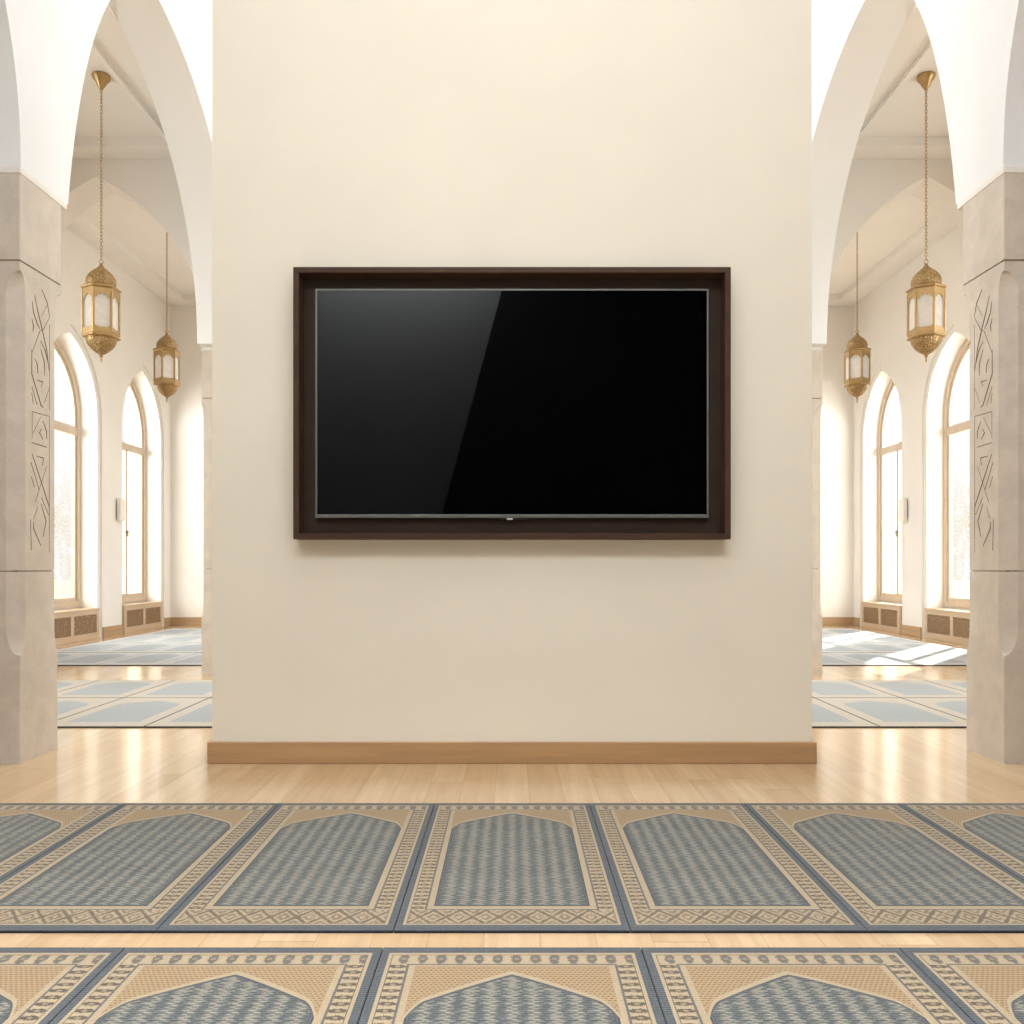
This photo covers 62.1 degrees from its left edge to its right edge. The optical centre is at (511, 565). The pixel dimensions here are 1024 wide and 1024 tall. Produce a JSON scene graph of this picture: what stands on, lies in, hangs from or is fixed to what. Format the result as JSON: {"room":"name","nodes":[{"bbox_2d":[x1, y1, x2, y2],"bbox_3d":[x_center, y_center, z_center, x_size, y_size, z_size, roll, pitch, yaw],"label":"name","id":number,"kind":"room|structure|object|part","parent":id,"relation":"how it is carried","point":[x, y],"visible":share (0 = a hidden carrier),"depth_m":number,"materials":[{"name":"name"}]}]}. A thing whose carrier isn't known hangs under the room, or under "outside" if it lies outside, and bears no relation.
{"room":"mosque","nodes":[
{"label":"mosque","id":0,"kind":"room"},
{"bbox_2d":[0,0,211,346],"bbox_3d":[-2.672,-2.275,6.400,0.375,6.550,15.800,0,0,0],"label":"arch","id":1,"kind":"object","parent":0,"point":[46,45],"depth_m":5.20,"materials":[{"name":"white paint"}]},
{"bbox_2d":[54,227,170,636],"bbox_3d":[-5.915,-1.755,6.400,0.340,5.510,15.800,0,0,0],"label":"wall","id":2,"kind":"structure","parent":0,"point":[102,387],"depth_m":12.19,"materials":[{"name":"beige paint"}]},
{"bbox_2d":[52,339,80,608],"bbox_3d":[-6.023,-1.245,11.100,0.104,3.610,1.460,0,0,0],"label":"window","id":3,"kind":"structure","parent":2,"relation":"in","point":[74,429],"depth_m":11.71,"materials":[{"name":"brown wood"}]},
{"bbox_2d":[117,498,124,520],"bbox_3d":[-5.707,-0.820,12.390,0.075,0.320,0.160,0,0,0],"label":"wall box","id":4,"kind":"object","parent":2,"relation":"attached to","point":[120,502],"visible":1,"depth_m":12.34,"materials":[{"name":"white plastic"}]},
{"bbox_2d":[67,5,195,305],"bbox_3d":[-4.303,-4.188,6.400,2.885,0.545,15.800,0,0,0],"label":"crown molding","id":5,"kind":"structure","parent":2,"relation":"attached to","point":[111,46],"depth_m":8.00,"materials":[{"name":"beige paint"}]},
{"bbox_2d":[122,379,145,601],"bbox_3d":[-6.023,-1.245,13.273,0.104,3.610,1.375,0,0,0],"label":"window","id":6,"kind":"structure","parent":2,"relation":"in","point":[141,450],"depth_m":13.79,"materials":[{"name":"brown wood"}]},
{"bbox_2d":[102,617,170,636],"bbox_3d":[-5.734,0.930,11.465,0.022,0.140,5.670,0,0,0],"label":"baseboard","id":7,"kind":"structure","parent":2,"relation":"attached to","point":[117,629],"depth_m":12.27,"materials":[{"name":"brown wood"}]},
{"bbox_2d":[75,51,160,136],"bbox_3d":[-4.680,-4.340,3.275,3.640,0.600,10.150,0,0,0],"label":"ceiling","id":8,"kind":"structure","parent":0,"point":[121,116],"depth_m":7.59,"materials":[{"name":"beige paint"}]},
{"bbox_2d":[80,71,121,362],"bbox_3d":[-3.383,-2.857,7.000,0.269,2.365,0.309,0,0,0],"label":"hanging lantern","id":9,"kind":"object","parent":8,"relation":"hanging from","point":[100,297],"visible":1,"depth_m":6.92,"materials":[{"name":"gold metal"}]},
{"bbox_3d":[-3.437,-2.082,6.906,0.108,0.342,0.062,0,0,0],"label":"glass pane","id":10,"kind":"part","parent":9,"relation":"part of","materials":[{"name":"white"}]},
{"bbox_3d":[-3.383,-1.808,7.000,0.236,0.134,0.236,0,0,0],"label":"lamp shade","id":11,"kind":"part","parent":9,"relation":"part of","materials":[{"name":"gold metal"}]},
{"bbox_3d":[-3.383,-2.082,7.000,0.254,0.350,0.291,0,0,0],"label":"frame","id":12,"kind":"part","parent":9,"relation":"part of","materials":[{"name":"gold metal"}]},
{"bbox_3d":[-3.383,-3.252,7.000,0.018,1.468,0.018,0,0,45],"label":"chain","id":13,"kind":"part","parent":9,"relation":"part of","materials":[{"name":"gold metal"}]},
{"bbox_3d":[-3.329,-2.082,6.906,0.108,0.342,0.062,0,0,0],"label":"glass pane","id":14,"kind":"part","parent":9,"relation":"part of","materials":[{"name":"white"}]},
{"bbox_3d":[-3.275,-2.082,7.000,0.001,0.342,0.125,0,0,0],"label":"glass pane","id":15,"kind":"part","parent":9,"relation":"part of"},
{"bbox_2d":[61,159,192,272],"bbox_3d":[-4.317,-1.780,8.440,2.916,5.560,0.380,0,0,0],"label":"wall","id":16,"kind":"structure","parent":0,"point":[151,185],"depth_m":8.25,"materials":[{"name":"beige paint"}]},
{"bbox_2d":[84,194,194,293],"bbox_3d":[-4.680,-4.610,11.475,3.640,0.300,6.250,0,0,0],"label":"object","id":17,"kind":"structure","parent":0,"point":[125,221],"depth_m":11.58,"materials":[{"name":"beige paint"}]},
{"bbox_2d":[153,232,180,402],"bbox_3d":[-4.020,-3.180,9.900,0.269,2.560,0.309,0,0,0],"label":"hanging lantern","id":18,"kind":"object","parent":17,"relation":"hanging from","point":[166,356],"visible":0.78,"depth_m":9.82,"materials":[{"name":"gold metal"}]},
{"bbox_3d":[-4.074,-2.307,9.806,0.108,0.342,0.062,0,0,0],"label":"glass pane","id":19,"kind":"part","parent":18,"relation":"part of","materials":[{"name":"white"}]},
{"bbox_3d":[-4.020,-2.307,9.900,0.254,0.350,0.291,0,0,0],"label":"frame","id":20,"kind":"part","parent":18,"relation":"part of","materials":[{"name":"gold metal"}]},
{"bbox_3d":[-4.020,-2.033,9.900,0.236,0.134,0.236,0,0,0],"label":"lamp shade","id":21,"kind":"part","parent":18,"relation":"part of","materials":[{"name":"gold metal"}]},
{"bbox_3d":[-4.020,-3.575,9.900,0.018,1.665,0.018,0,0,45],"label":"chain","id":22,"kind":"part","parent":18,"relation":"part of","materials":[{"name":"gold metal"}]},
{"bbox_3d":[-3.966,-2.307,9.806,0.108,0.342,0.062,0,0,0],"label":"glass pane","id":23,"kind":"part","parent":18,"relation":"part of","materials":[{"name":"white"}]},
{"bbox_3d":[-3.912,-2.307,9.900,0.001,0.342,0.125,0,0,0],"label":"glass pane","id":24,"kind":"part","parent":18,"relation":"part of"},
{"bbox_2d":[212,0,811,741],"bbox_3d":[0.000,-2.250,4.457,3.044,6.500,0.287,0,0,0],"label":"wall","id":25,"kind":"structure","parent":0,"point":[346,133],"depth_m":4.31,"materials":[{"name":"beige paint"}]},
{"bbox_2d":[315,289,708,519],"bbox_3d":[0.000,-0.810,4.280,1.972,1.159,0.036,0,0,0],"label":"television","id":26,"kind":"object","parent":25,"relation":"attached to","point":[505,404],"visible":1,"depth_m":4.27,"materials":[{"name":"glass"}]},
{"bbox_2d":[293,267,730,539],"bbox_3d":[0.000,-0.807,4.261,2.168,1.348,0.105,0,0,0],"label":"frame","id":27,"kind":"object","parent":25,"relation":"attached to","point":[306,280],"visible":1,"depth_m":4.30,"materials":[{"name":"brown wood"}]},
{"bbox_3d":[-1.070,-0.807,4.261,0.028,1.291,0.105,0,0,0],"label":"rail","id":28,"kind":"part","parent":27,"relation":"part of","materials":[{"name":"brown wood"}]},
{"bbox_3d":[0.000,-1.467,4.261,2.168,0.028,0.105,0,0,0],"label":"rail","id":29,"kind":"part","parent":27,"relation":"part of","materials":[{"name":"brown wood"}]},
{"bbox_3d":[0.000,-0.147,4.261,2.168,0.028,0.105,0,0,0],"label":"rail","id":30,"kind":"part","parent":27,"relation":"part of","materials":[{"name":"brown wood"}]},
{"bbox_3d":[1.070,-0.807,4.261,0.028,1.291,0.105,0,0,0],"label":"rail","id":31,"kind":"part","parent":27,"relation":"part of","materials":[{"name":"brown wood"}]},
{"bbox_2d":[207,740,816,763],"bbox_3d":[0.000,0.946,4.457,3.082,0.108,0.327,0,0,0],"label":"baseboard","id":32,"kind":"structure","parent":25,"relation":"attached to","point":[217,752],"depth_m":4.29,"materials":[{"name":"brown wood"}]},
{"bbox_2d":[0,625,1023,947],"bbox_3d":[0.000,1.075,6.400,13.000,0.150,16.400,0,0,0],"label":"floor","id":33,"kind":"structure","parent":0,"point":[87,765],"depth_m":3.87,"materials":[{"name":"brown wood"}]},
{"bbox_2d":[0,166,66,763],"bbox_3d":[-2.672,-0.510,4.514,0.381,3.020,0.451,0,0,0],"label":"stone column","id":34,"kind":"structure","parent":33,"relation":"on","point":[30,213],"depth_m":4.36,"materials":[{"name":"stone"}]},
{"bbox_2d":[0,947,124,1023],"bbox_3d":[-1.340,0.996,1.585,0.668,0.009,1.251,0,0,0],"label":"rug","id":35,"kind":"object","parent":33,"relation":"on","point":[37,983],"visible":1,"depth_m":2.05,"materials":[{"name":"carpet"}]},
{"bbox_2d":[0,803,125,880],"bbox_3d":[-1.937,0.996,2.934,0.644,0.009,1.240,0,0,0],"label":"rug","id":36,"kind":"object","parent":33,"relation":"on","point":[28,831],"visible":0.9,"depth_m":3.25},
{"bbox_2d":[57,653,89,659],"bbox_3d":[-5.084,0.996,9.125,0.599,0.009,1.206,0,0,0],"label":"rug","id":37,"kind":"object","parent":33,"relation":"on","point":[60,656],"visible":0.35,"depth_m":9.41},
{"bbox_2d":[54,608,99,644],"bbox_3d":[-5.875,0.791,11.100,0.289,0.418,1.450,0,0,0],"label":"radiator cover","id":38,"kind":"object","parent":33,"relation":"on","point":[75,624],"visible":0.59,"depth_m":11.21,"materials":[{"name":"brown wood"}]},
{"bbox_3d":[-5.756,0.790,10.755,0.010,0.250,0.610,0,0,0],"label":"lattice panel","id":39,"kind":"part","parent":38,"relation":"part of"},
{"bbox_3d":[-5.756,0.790,11.445,0.010,0.250,0.610,0,0,0],"label":"lattice panel","id":40,"kind":"part","parent":38,"relation":"part of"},
{"bbox_2d":[57,680,99,691],"bbox_3d":[-3.900,0.996,6.893,0.644,0.009,0.985,0,0,0],"label":"rug","id":41,"kind":"object","parent":33,"relation":"on","point":[62,685],"visible":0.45,"depth_m":7.17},
{"bbox_2d":[57,698,121,719],"bbox_3d":[-3.250,0.996,5.820,0.644,0.009,1.136,0,0,0],"label":"rug","id":42,"kind":"object","parent":33,"relation":"on","point":[66,707],"visible":0.45,"depth_m":6.08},
{"bbox_2d":[57,643,137,652],"bbox_3d":[-5.084,0.996,10.355,0.599,0.009,1.206,0,0,0],"label":"rug","id":43,"kind":"object","parent":33,"relation":"on","point":[93,647],"visible":0.83,"depth_m":10.34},
{"bbox_2d":[57,653,142,665],"bbox_3d":[-4.481,0.996,9.125,0.599,0.009,1.206,0,0,0],"label":"rug","id":44,"kind":"object","parent":33,"relation":"on","point":[92,659],"visible":0.83,"depth_m":9.01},
{"bbox_2d":[57,680,174,697],"bbox_3d":[-3.250,0.996,6.893,0.644,0.009,0.985,0,0,0],"label":"rug","id":45,"kind":"object","parent":33,"relation":"on","point":[102,688],"visible":0.83,"depth_m":6.88,"materials":[{"name":"carpet"}]},
{"bbox_2d":[57,698,208,727],"bbox_3d":[-2.600,0.996,5.820,0.644,0.009,1.136,0,0,0],"label":"rug","id":46,"kind":"object","parent":33,"relation":"on","point":[124,712],"visible":0.83,"depth_m":5.71,"materials":[{"name":"carpet"}]},
{"bbox_2d":[97,635,176,642],"bbox_3d":[-5.084,0.996,11.590,0.599,0.009,1.216,0,0,0],"label":"rug","id":47,"kind":"object","parent":33,"relation":"on","point":[137,638],"visible":0.87,"depth_m":11.46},
{"bbox_2d":[0,803,279,932],"bbox_3d":[-1.291,0.996,2.934,0.644,0.009,1.240,0,0,0],"label":"rug","id":48,"kind":"object","parent":33,"relation":"on","point":[131,869],"visible":0.96,"depth_m":2.77,"materials":[{"name":"carpet"}]},
{"bbox_2d":[95,643,184,652],"bbox_3d":[-4.481,0.996,10.355,0.599,0.009,1.206,0,0,0],"label":"rug","id":49,"kind":"object","parent":33,"relation":"on","point":[140,647],"visible":0.93,"depth_m":10.21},
{"bbox_2d":[122,601,162,632],"bbox_3d":[-5.875,0.791,13.273,0.289,0.418,1.365,0,0,0],"label":"radiator cover","id":50,"kind":"object","parent":33,"relation":"on","point":[137,616],"visible":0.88,"depth_m":13.19,"materials":[{"name":"brown wood"}]},
{"bbox_3d":[-5.756,0.790,12.949,0.010,0.250,0.568,0,0,0],"label":"lattice panel","id":51,"kind":"part","parent":50,"relation":"part of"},
{"bbox_3d":[-5.756,0.790,13.596,0.010,0.250,0.568,0,0,0],"label":"lattice panel","id":52,"kind":"part","parent":50,"relation":"part of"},
{"bbox_2d":[95,653,196,665],"bbox_3d":[-3.878,0.996,9.125,0.599,0.009,1.206,0,0,0],"label":"rug","id":53,"kind":"object","parent":33,"relation":"on","point":[145,659],"visible":0.97,"depth_m":9.01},
{"bbox_2d":[125,680,211,697],"bbox_3d":[-2.600,0.996,6.893,0.644,0.009,0.985,0,0,0],"label":"rug","id":54,"kind":"object","parent":33,"relation":"on","point":[177,688],"visible":0.67,"depth_m":6.76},
{"bbox_2d":[140,628,201,634],"bbox_3d":[-5.084,0.996,12.860,0.599,0.009,1.276,0,0,0],"label":"rug","id":55,"kind":"object","parent":33,"relation":"on","point":[175,631],"visible":0.87,"depth_m":12.86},
{"bbox_2d":[143,635,201,642],"bbox_3d":[-4.481,0.996,11.590,0.599,0.009,1.216,0,0,0],"label":"rug","id":56,"kind":"object","parent":33,"relation":"on","point":[179,638],"visible":0.67,"depth_m":11.46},
{"bbox_2d":[148,643,201,652],"bbox_3d":[-3.878,0.996,10.355,0.599,0.009,1.206,0,0,0],"label":"rug","id":57,"kind":"object","parent":33,"relation":"on","point":[187,647],"visible":0.6,"depth_m":10.09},
{"bbox_2d":[144,698,211,727],"bbox_3d":[-1.950,0.996,5.820,0.644,0.009,1.136,0,0,0],"label":"rug","id":58,"kind":"object","parent":33,"relation":"on","point":[199,715],"visible":0.47,"depth_m":5.52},
{"bbox_2d":[155,653,201,665],"bbox_3d":[-3.275,0.996,9.125,0.599,0.009,1.206,0,0,0],"label":"rug","id":59,"kind":"object","parent":33,"relation":"on","point":[195,659],"visible":0.47,"depth_m":8.82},
{"bbox_2d":[182,630,201,634],"bbox_3d":[-4.481,0.996,12.860,0.599,0.009,1.276,0,0,0],"label":"rug","id":60,"kind":"object","parent":33,"relation":"on","point":[196,632],"visible":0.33,"depth_m":12.48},
{"bbox_2d":[201,347,211,674],"bbox_3d":[-2.672,-0.510,8.253,0.381,3.020,0.854,0,0,0],"label":"stone column","id":61,"kind":"structure","parent":33,"relation":"on","point":[206,351],"depth_m":7.83,"materials":[{"name":"stone"}]},
{"bbox_2d":[49,947,382,1023],"bbox_3d":[-0.670,0.996,1.585,0.668,0.009,1.251,0,0,0],"label":"rug","id":62,"kind":"object","parent":33,"relation":"on","point":[141,985],"visible":1,"depth_m":2.00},
{"bbox_2d":[157,803,434,932],"bbox_3d":[-0.645,0.996,2.934,0.644,0.009,1.240,0,0,0],"label":"rug","id":63,"kind":"object","parent":33,"relation":"on","point":[306,867],"visible":1,"depth_m":2.72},
{"bbox_2d":[394,803,629,932],"bbox_3d":[0.000,0.996,2.934,0.644,0.009,1.240,0,0,0],"label":"rug","id":64,"kind":"object","parent":33,"relation":"on","point":[479,867],"visible":1,"depth_m":2.72,"materials":[{"name":"carpet"}]},
{"bbox_2d":[358,947,665,1023],"bbox_3d":[0.000,0.996,1.585,0.668,0.009,1.251,0,0,0],"label":"rug","id":65,"kind":"object","parent":33,"relation":"on","point":[410,985],"visible":1,"depth_m":2.00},
{"bbox_2d":[589,803,866,932],"bbox_3d":[0.645,0.996,2.934,0.644,0.009,1.240,0,0,0],"label":"rug","id":66,"kind":"object","parent":33,"relation":"on","point":[675,867],"visible":1,"depth_m":2.72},
{"bbox_2d":[641,947,974,1023],"bbox_3d":[0.670,0.996,1.585,0.668,0.009,1.251,0,0,0],"label":"rug","id":67,"kind":"object","parent":33,"relation":"on","point":[692,985],"visible":1,"depth_m":2.00,"materials":[{"name":"carpet"}]},
{"bbox_2d":[812,347,822,674],"bbox_3d":[2.672,-0.510,8.253,0.381,3.020,0.854,0,0,0],"label":"stone column","id":68,"kind":"structure","parent":33,"relation":"on","point":[816,351],"depth_m":7.83,"materials":[{"name":"stone"}]},
{"bbox_2d":[822,630,841,634],"bbox_3d":[4.481,0.996,12.860,0.599,0.009,1.276,0,0,0],"label":"rug","id":69,"kind":"object","parent":33,"relation":"on","point":[823,632],"visible":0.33,"depth_m":12.48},
{"bbox_2d":[822,653,868,665],"bbox_3d":[3.275,0.996,9.125,0.599,0.009,1.206,0,0,0],"label":"rug","id":70,"kind":"object","parent":33,"relation":"on","point":[827,659],"visible":0.47,"depth_m":8.82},
{"bbox_2d":[812,698,879,727],"bbox_3d":[1.950,0.996,5.820,0.644,0.009,1.136,0,0,0],"label":"rug","id":71,"kind":"object","parent":33,"relation":"on","point":[824,715],"visible":0.47,"depth_m":5.52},
{"bbox_2d":[822,643,875,652],"bbox_3d":[3.878,0.996,10.355,0.599,0.009,1.206,0,0,0],"label":"rug","id":72,"kind":"object","parent":33,"relation":"on","point":[826,647],"visible":0.6,"depth_m":10.09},
{"bbox_2d":[822,635,880,642],"bbox_3d":[4.481,0.996,11.590,0.599,0.009,1.216,0,0,0],"label":"rug","id":73,"kind":"object","parent":33,"relation":"on","point":[832,638],"visible":0.67,"depth_m":11.46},
{"bbox_2d":[822,628,883,634],"bbox_3d":[5.084,0.996,12.860,0.599,0.009,1.276,0,0,0],"label":"rug","id":74,"kind":"object","parent":33,"relation":"on","point":[844,631],"visible":0.87,"depth_m":12.86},
{"bbox_2d":[812,680,898,697],"bbox_3d":[2.600,0.996,6.893,0.644,0.009,0.985,0,0,0],"label":"rug","id":75,"kind":"object","parent":33,"relation":"on","point":[820,688],"visible":0.67,"depth_m":6.76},
{"bbox_2d":[827,653,928,665],"bbox_3d":[3.878,0.996,9.125,0.599,0.009,1.206,0,0,0],"label":"rug","id":76,"kind":"object","parent":33,"relation":"on","point":[871,659],"visible":0.97,"depth_m":9.01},
{"bbox_2d":[861,601,901,632],"bbox_3d":[5.875,0.791,13.273,0.289,0.418,1.365,0,0,0],"label":"radiator cover","id":77,"kind":"object","parent":33,"relation":"on","point":[884,616],"visible":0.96,"depth_m":13.19,"materials":[{"name":"brown wood"}]},
{"bbox_3d":[5.756,0.790,13.596,0.010,0.250,0.568,0,0,0],"label":"lattice panel","id":78,"kind":"part","parent":77,"relation":"part of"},
{"bbox_3d":[5.756,0.790,12.949,0.010,0.250,0.568,0,0,0],"label":"lattice panel","id":79,"kind":"part","parent":77,"relation":"part of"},
{"bbox_2d":[744,803,1023,932],"bbox_3d":[1.291,0.996,2.934,0.644,0.009,1.240,0,0,0],"label":"rug","id":80,"kind":"object","parent":33,"relation":"on","point":[892,869],"visible":0.96,"depth_m":2.77,"materials":[{"name":"carpet"}]},
{"bbox_2d":[839,643,928,652],"bbox_3d":[4.481,0.996,10.355,0.599,0.009,1.206,0,0,0],"label":"rug","id":81,"kind":"object","parent":33,"relation":"on","point":[874,647],"visible":0.93,"depth_m":10.21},
{"bbox_2d":[847,635,926,642],"bbox_3d":[5.084,0.996,11.590,0.599,0.009,1.216,0,0,0],"label":"rug","id":82,"kind":"object","parent":33,"relation":"on","point":[878,638],"visible":0.87,"depth_m":11.46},
{"bbox_2d":[815,698,966,727],"bbox_3d":[2.600,0.996,5.820,0.644,0.009,1.136,0,0,0],"label":"rug","id":83,"kind":"object","parent":33,"relation":"on","point":[882,712],"visible":0.83,"depth_m":5.71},
{"bbox_2d":[849,680,966,697],"bbox_3d":[3.250,0.996,6.893,0.644,0.009,0.985,0,0,0],"label":"rug","id":84,"kind":"object","parent":33,"relation":"on","point":[898,688],"visible":0.83,"depth_m":6.88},
{"bbox_2d":[881,653,966,665],"bbox_3d":[4.481,0.996,9.125,0.599,0.009,1.206,0,0,0],"label":"rug","id":85,"kind":"object","parent":33,"relation":"on","point":[931,659],"visible":0.83,"depth_m":9.01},
{"bbox_2d":[886,643,966,652],"bbox_3d":[5.084,0.996,10.355,0.599,0.009,1.206,0,0,0],"label":"rug","id":86,"kind":"object","parent":33,"relation":"on","point":[926,647],"visible":0.83,"depth_m":10.34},
{"bbox_2d":[902,698,966,719],"bbox_3d":[3.250,0.996,5.820,0.644,0.009,1.136,0,0,0],"label":"rug","id":87,"kind":"object","parent":33,"relation":"on","point":[957,707],"visible":0.45,"depth_m":6.08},
{"bbox_2d":[924,680,966,691],"bbox_3d":[3.900,0.996,6.893,0.644,0.009,0.985,0,0,0],"label":"rug","id":88,"kind":"object","parent":33,"relation":"on","point":[961,685],"visible":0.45,"depth_m":7.17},
{"bbox_2d":[924,608,969,644],"bbox_3d":[5.875,0.791,11.100,0.289,0.418,1.450,0,0,0],"label":"radiator cover","id":89,"kind":"object","parent":33,"relation":"on","point":[942,624],"visible":0.63,"depth_m":11.21,"materials":[{"name":"brown wood"}]},
{"bbox_3d":[5.756,0.790,11.445,0.010,0.250,0.610,0,0,0],"label":"lattice panel","id":90,"kind":"part","parent":89,"relation":"part of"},
{"bbox_3d":[5.756,0.790,10.755,0.010,0.250,0.610,0,0,0],"label":"lattice panel","id":91,"kind":"part","parent":89,"relation":"part of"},
{"bbox_2d":[934,653,966,659],"bbox_3d":[5.084,0.996,9.125,0.599,0.009,1.206,0,0,0],"label":"rug","id":92,"kind":"object","parent":33,"relation":"on","point":[963,656],"visible":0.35,"depth_m":9.41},
{"bbox_2d":[898,803,1023,880],"bbox_3d":[1.937,0.996,2.934,0.644,0.009,1.240,0,0,0],"label":"rug","id":93,"kind":"object","parent":33,"relation":"on","point":[995,831],"visible":0.9,"depth_m":3.25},
{"bbox_2d":[899,947,1023,1023],"bbox_3d":[1.340,0.996,1.585,0.668,0.009,1.251,0,0,0],"label":"rug","id":94,"kind":"object","parent":33,"relation":"on","point":[986,983],"visible":1,"depth_m":2.05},
{"bbox_2d":[957,166,1023,763],"bbox_3d":[2.672,-0.510,4.514,0.381,3.020,0.451,0,0,0],"label":"stone column","id":95,"kind":"structure","parent":33,"relation":"on","point":[993,213],"depth_m":4.36,"materials":[{"name":"stone"}]},
{"bbox_2d":[126,306,897,616],"bbox_3d":[0.000,-2.350,14.450,13.000,6.700,0.300,0,0,0],"label":"wall","id":96,"kind":"structure","parent":0,"point":[187,568],"depth_m":14.30,"materials":[{"name":"beige paint"}]},
{"bbox_2d":[171,617,201,625],"bbox_3d":[-4.292,0.930,14.289,2.863,0.140,0.022,0,0,0],"label":"baseboard","id":97,"kind":"structure","parent":96,"relation":"attached to","point":[175,621],"depth_m":14.28,"materials":[{"name":"brown wood"}]},
{"bbox_2d":[822,617,852,625],"bbox_3d":[4.292,0.930,14.289,2.863,0.140,0.022,0,0,0],"label":"baseboard","id":98,"kind":"structure","parent":96,"relation":"attached to","point":[826,621],"depth_m":14.28,"materials":[{"name":"brown wood"}]},
{"bbox_2d":[829,194,939,293],"bbox_3d":[4.680,-4.610,11.475,3.640,0.300,6.250,0,0,0],"label":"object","id":99,"kind":"structure","parent":0,"point":[898,221],"depth_m":11.51,"materials":[{"name":"beige paint"}]},
{"bbox_2d":[843,232,870,402],"bbox_3d":[4.020,-3.180,9.900,0.269,2.560,0.309,0,0,0],"label":"hanging lantern","id":100,"kind":"object","parent":99,"relation":"hanging from","point":[857,356],"visible":0.78,"depth_m":9.82,"materials":[{"name":"gold metal"}]},
{"bbox_3d":[3.912,-2.307,9.900,0.001,0.342,0.125,0,0,0],"label":"glass pane","id":101,"kind":"part","parent":100,"relation":"part of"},
{"bbox_3d":[3.966,-2.307,9.806,0.108,0.342,0.062,0,0,0],"label":"glass pane","id":102,"kind":"part","parent":100,"relation":"part of","materials":[{"name":"white"}]},
{"bbox_3d":[4.020,-2.033,9.900,0.236,0.134,0.236,0,0,0],"label":"lamp shade","id":103,"kind":"part","parent":100,"relation":"part of","materials":[{"name":"gold metal"}]},
{"bbox_3d":[4.020,-3.575,9.900,0.018,1.665,0.018,0,0,45],"label":"chain","id":104,"kind":"part","parent":100,"relation":"part of","materials":[{"name":"gold metal"}]},
{"bbox_3d":[4.020,-2.307,9.900,0.254,0.350,0.291,0,0,0],"label":"frame","id":105,"kind":"part","parent":100,"relation":"part of","materials":[{"name":"gold metal"}]},
{"bbox_3d":[4.074,-2.307,9.806,0.108,0.342,0.062,0,0,0],"label":"glass pane","id":106,"kind":"part","parent":100,"relation":"part of","materials":[{"name":"white"}]},
{"bbox_2d":[831,159,962,272],"bbox_3d":[4.317,-1.780,8.440,2.916,5.560,0.380,0,0,0],"label":"wall","id":107,"kind":"structure","parent":0,"point":[872,185],"depth_m":8.25,"materials":[{"name":"beige paint"}]},
{"bbox_2d":[863,51,948,136],"bbox_3d":[4.680,-4.340,3.275,3.640,0.600,10.150,0,0,0],"label":"ceiling","id":108,"kind":"structure","parent":0,"point":[904,116],"depth_m":7.59,"materials":[{"name":"beige paint"}]},
{"bbox_2d":[906,71,946,361],"bbox_3d":[3.410,-2.857,7.000,0.269,2.365,0.309,0,0,0],"label":"hanging lantern","id":109,"kind":"object","parent":108,"relation":"hanging from","point":[926,297],"visible":1,"depth_m":6.92,"materials":[{"name":"gold metal"}]},
{"bbox_3d":[3.302,-2.082,7.000,0.001,0.342,0.125,0,0,0],"label":"glass pane","id":110,"kind":"part","parent":109,"relation":"part of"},
{"bbox_3d":[3.356,-2.082,6.906,0.108,0.342,0.062,0,0,0],"label":"glass pane","id":111,"kind":"part","parent":109,"relation":"part of","materials":[{"name":"white"}]},
{"bbox_3d":[3.410,-1.808,7.000,0.236,0.134,0.236,0,0,0],"label":"lamp shade","id":112,"kind":"part","parent":109,"relation":"part of","materials":[{"name":"gold metal"}]},
{"bbox_3d":[3.410,-3.252,7.000,0.018,1.468,0.018,0,0,45],"label":"chain","id":113,"kind":"part","parent":109,"relation":"part of","materials":[{"name":"gold metal"}]},
{"bbox_3d":[3.410,-2.082,7.000,0.254,0.350,0.291,0,0,0],"label":"frame","id":114,"kind":"part","parent":109,"relation":"part of","materials":[{"name":"gold metal"}]},
{"bbox_3d":[3.464,-2.082,6.906,0.108,0.342,0.062,0,0,0],"label":"glass pane","id":115,"kind":"part","parent":109,"relation":"part of","materials":[{"name":"white"}]},
{"bbox_2d":[853,227,969,636],"bbox_3d":[5.915,-1.755,6.400,0.340,5.510,15.800,0,0,0],"label":"wall","id":116,"kind":"structure","parent":0,"point":[920,385],"depth_m":12.25,"materials":[{"name":"beige paint"}]},
{"bbox_2d":[853,617,921,636],"bbox_3d":[5.734,0.930,11.465,0.022,0.140,5.670,0,0,0],"label":"baseboard","id":117,"kind":"structure","parent":116,"relation":"attached to","point":[905,629],"depth_m":12.27,"materials":[{"name":"brown wood"}]},
{"bbox_2d":[878,379,901,601],"bbox_3d":[6.023,-1.245,13.273,0.104,3.610,1.375,0,0,0],"label":"window","id":118,"kind":"structure","parent":116,"relation":"in","point":[882,450],"depth_m":13.79,"materials":[{"name":"brown wood"}]},
{"bbox_2d":[828,5,956,305],"bbox_3d":[4.303,-4.188,6.400,2.885,0.545,15.800,0,0,0],"label":"crown molding","id":119,"kind":"structure","parent":116,"relation":"attached to","point":[912,46],"depth_m":8.00,"materials":[{"name":"beige paint"}]},
{"bbox_2d":[899,498,906,520],"bbox_3d":[5.707,-0.820,12.390,0.075,0.320,0.160,0,0,0],"label":"wall box","id":120,"kind":"object","parent":116,"relation":"attached to","point":[902,502],"visible":1,"depth_m":12.34,"materials":[{"name":"white plastic"}]},
{"bbox_2d":[943,339,971,608],"bbox_3d":[6.023,-1.245,11.100,0.104,3.610,1.460,0,0,0],"label":"window","id":121,"kind":"structure","parent":116,"relation":"in","point":[949,429],"depth_m":11.71,"materials":[{"name":"brown wood"}]},
{"bbox_2d":[812,0,1023,346],"bbox_3d":[2.672,-2.275,6.400,0.375,6.550,15.800,0,0,0],"label":"arch","id":122,"kind":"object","parent":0,"point":[978,45],"depth_m":6.02,"materials":[{"name":"white paint"}]},
{"label":"outside","id":123,"kind":"structure","parent":0,"visible":0},
{"bbox_2d":[54,580,969,598],"bbox_3d":[0.000,1.330,15.000,120.000,0.340,110.000,0,0,0],"label":"ground","id":124,"kind":"structure","parent":123,"point":[62,588],"depth_m":41.96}
]}

